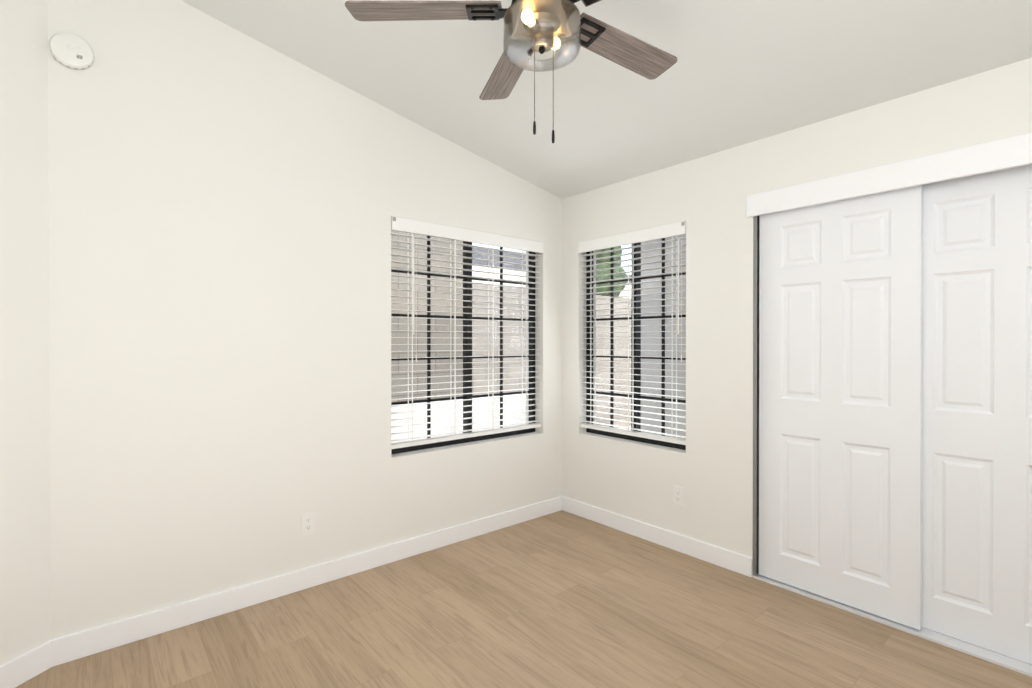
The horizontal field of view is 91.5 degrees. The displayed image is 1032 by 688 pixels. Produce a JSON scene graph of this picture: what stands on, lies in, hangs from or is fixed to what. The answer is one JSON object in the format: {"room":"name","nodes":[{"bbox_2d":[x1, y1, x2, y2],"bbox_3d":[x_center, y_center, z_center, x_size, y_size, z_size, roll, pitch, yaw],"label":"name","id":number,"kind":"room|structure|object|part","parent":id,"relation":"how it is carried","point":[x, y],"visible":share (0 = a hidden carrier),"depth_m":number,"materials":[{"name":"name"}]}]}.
{"room":"empty bedroom","nodes":[
{"label":"empty bedroom","id":0,"kind":"room"},
{"bbox_2d":[0,0,50,664],"bbox_3d":[-2.071,-0.373,1.484,0.158,3.350,1.372,0,0,12],"label":"wall","id":1,"kind":"structure","parent":0,"point":[24,442],"depth_m":1.94,"materials":[{"name":"white paint"}]},
{"bbox_2d":[0,640,51,687],"bbox_3d":[-2.008,1.248,1.418,0.014,0.108,1.255,0,0,13],"label":"baseboard","id":2,"kind":"structure","parent":1,"relation":"attached to","point":[24,667],"depth_m":1.93,"materials":[{"name":"white wood"}]},
{"bbox_2d":[48,0,561,639],"bbox_3d":[-0.748,-0.381,3.107,3.130,3.350,0.200,0,0,-40],"label":"wall","id":3,"kind":"structure","parent":0,"point":[226,202],"depth_m":2.44,"materials":[{"name":"white paint"}]},
{"bbox_2d":[49,33,93,68],"bbox_3d":[-1.808,-1.193,2.047,0.137,0.137,0.042,0,0,-40],"label":"smoke detector","id":4,"kind":"object","parent":3,"relation":"attached to","point":[70,50],"visible":0.96,"depth_m":2.03,"materials":[{"name":"white plastic"}]},
{"bbox_2d":[52,496,561,666],"bbox_3d":[-0.759,1.241,2.965,2.914,0.108,0.014,0,0,-40],"label":"baseboard","id":5,"kind":"structure","parent":3,"relation":"attached to","point":[82,644],"depth_m":2.54,"materials":[{"name":"white wood"}]},
{"bbox_2d":[301,511,314,535],"bbox_3d":[-1.106,0.956,2.675,0.070,0.115,0.007,0,0,-40],"label":"electrical outlet","id":6,"kind":"object","parent":3,"relation":"attached to","point":[307,523],"visible":1,"depth_m":2.67,"materials":[{"name":"white plastic"}]},
{"bbox_2d":[391,230,534,453],"bbox_3d":[-0.334,-0.044,3.464,1.240,1.439,0.050,0,0,-40],"label":"window","id":7,"kind":"structure","parent":3,"relation":"in","point":[467,340],"depth_m":3.45,"materials":[{"name":"black"}]},
{"bbox_2d":[391,216,542,448],"bbox_3d":[-0.288,-0.067,3.410,1.232,1.389,0.076,0,0,-40],"label":"window blind","id":8,"kind":"object","parent":7,"relation":"attached to","point":[433,229],"visible":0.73,"depth_m":3.33,"materials":[{"name":"white plastic"}]},
{"bbox_2d":[16,510,1031,687],"bbox_3d":[0.276,1.363,1.329,4.978,0.120,4.250,0,0,-40],"label":"floor","id":9,"kind":"structure","parent":0,"point":[561,599],"depth_m":2.24,"materials":[{"name":"brown wood"}]},
{"bbox_2d":[180,0,1031,198],"bbox_3d":[0.264,-1.524,1.305,5.148,1.122,4.450,0,0,-40],"label":"ceiling","id":10,"kind":"structure","parent":0,"point":[739,72],"depth_m":2.37,"materials":[{"name":"white paint"}]},
{"bbox_2d":[345,0,676,142],"bbox_3d":[0.116,-1.037,1.617,1.171,0.795,1.197,0,0,-40],"label":"ceiling fan","id":11,"kind":"object","parent":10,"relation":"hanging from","point":[565,30],"visible":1,"depth_m":1.62,"materials":[{"name":"brown wood"}]},
{"bbox_3d":[0.083,-0.982,1.606,0.246,0.104,0.246,0,0,-40],"label":"lamp shade","id":12,"kind":"part","parent":11,"relation":"part of","materials":[{"name":"glass"}]},
{"bbox_2d":[562,58,1031,572],"bbox_3d":[1.685,-0.378,2.502,0.200,3.350,3.870,0,0,-40],"label":"wall","id":13,"kind":"structure","parent":0,"point":[709,469],"depth_m":2.95,"materials":[{"name":"white paint"}]},
{"bbox_2d":[586,237,685,449],"bbox_3d":[0.838,-0.044,3.509,0.050,1.439,0.894,0,0,-40],"label":"window","id":14,"kind":"structure","parent":13,"relation":"in","point":[637,338],"depth_m":3.50,"materials":[{"name":"black"}]},
{"bbox_2d":[579,221,685,444],"bbox_3d":[0.784,-0.067,3.463,0.076,1.389,0.886,0,0,-40],"label":"window blind","id":15,"kind":"object","parent":14,"relation":"attached to","point":[676,229],"visible":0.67,"depth_m":3.42,"materials":[{"name":"white plastic"}]},
{"bbox_2d":[562,496,751,576],"bbox_3d":[0.830,1.239,3.354,0.014,0.108,1.476,0,0,-40],"label":"baseboard","id":16,"kind":"structure","parent":13,"relation":"attached to","point":[722,557],"depth_m":3.21,"materials":[{"name":"white wood"}]},
{"bbox_2d":[673,485,683,505],"bbox_3d":[1.014,0.947,3.141,0.007,0.115,0.070,0,0,-40],"label":"electrical outlet","id":17,"kind":"object","parent":13,"relation":"attached to","point":[678,495],"visible":1,"depth_m":3.14,"materials":[{"name":"white plastic"}]},
{"bbox_2d":[752,216,758,575],"bbox_3d":[1.365,0.266,2.819,0.114,2.059,0.020,0,0,-40],"label":"trim","id":18,"kind":"structure","parent":13,"relation":"attached to","point":[755,395],"depth_m":2.79,"materials":[{"name":"grey metal"}]},
{"bbox_2d":[759,185,922,630],"bbox_3d":[1.596,0.276,2.535,0.039,2.032,0.712,0,0,-40],"label":"closet door","id":19,"kind":"structure","parent":13,"relation":"in","point":[840,382],"depth_m":2.48,"materials":[{"name":"white wood"}]},
{"bbox_2d":[746,133,1031,217],"bbox_3d":[1.751,-0.761,2.251,0.022,0.118,1.435,0,0,-40],"label":"trim","id":20,"kind":"structure","parent":13,"relation":"attached to","point":[1005,153],"depth_m":2.26,"materials":[{"name":"white wood"}]},
{"bbox_2d":[752,573,1031,676],"bbox_3d":[1.802,1.292,2.306,0.122,0.011,1.374,0,0,-40],"label":"trim","id":21,"kind":"structure","parent":13,"relation":"attached to","point":[1019,666],"depth_m":2.22,"materials":[{"name":"white"}]},
{"bbox_2d":[922,164,1031,663],"bbox_3d":[2.041,0.278,2.076,0.039,2.032,0.712,0,0,-40],"label":"closet door","id":22,"kind":"structure","parent":13,"relation":"in","point":[977,440],"depth_m":2.14,"materials":[{"name":"white wood"}]},
{"label":"outside","id":23,"kind":"structure","parent":0,"visible":0},
{"bbox_3d":[0.942,1.482,10.969,70.000,0.150,70.000,0,0,-40],"label":"ground","id":24,"kind":"structure","parent":23,"visible":0},
{"bbox_2d":[391,399,462,442],"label":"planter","id":25,"kind":"object","parent":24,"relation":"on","point":[433,412],"depth_m":4.60,"materials":[{"name":"white"}]},
{"bbox_2d":[472,393,525,431],"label":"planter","id":26,"kind":"object","parent":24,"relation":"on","point":[480,407],"depth_m":5.16,"materials":[{"name":"white"}]},
{"bbox_2d":[391,230,630,427],"bbox_3d":[2.591,-0.275,1.743,12.600,3.450,11.800,0,0,-40],"label":"fence","id":27,"kind":"object","parent":24,"relation":"on","point":[480,341],"depth_m":5.15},
{"bbox_2d":[472,247,630,297],"bbox_3d":[-2.148,-0.603,13.060,14.800,4.000,7.600,0,0,-40],"label":"house","id":28,"kind":"structure","parent":24,"relation":"on","point":[505,271],"depth_m":10.48,"materials":[{"name":"white"}]},
{"bbox_2d":[596,246,626,296],"bbox_3d":[1.302,-0.457,9.625,1.800,3.741,1.494,0,0,-40],"label":"tree","id":29,"kind":"object","parent":24,"relation":"on","point":[605,289],"depth_m":9.10,"materials":[{"name":"green plant"}]},
{"bbox_2d":[641,234,685,438],"bbox_3d":[2.907,-0.042,3.420,1.350,2.970,4.950,0,0,-40],"label":"exterior wall","id":30,"kind":"structure","parent":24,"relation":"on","point":[646,337],"depth_m":4.62,"materials":[{"name":"grey"}]}
]}

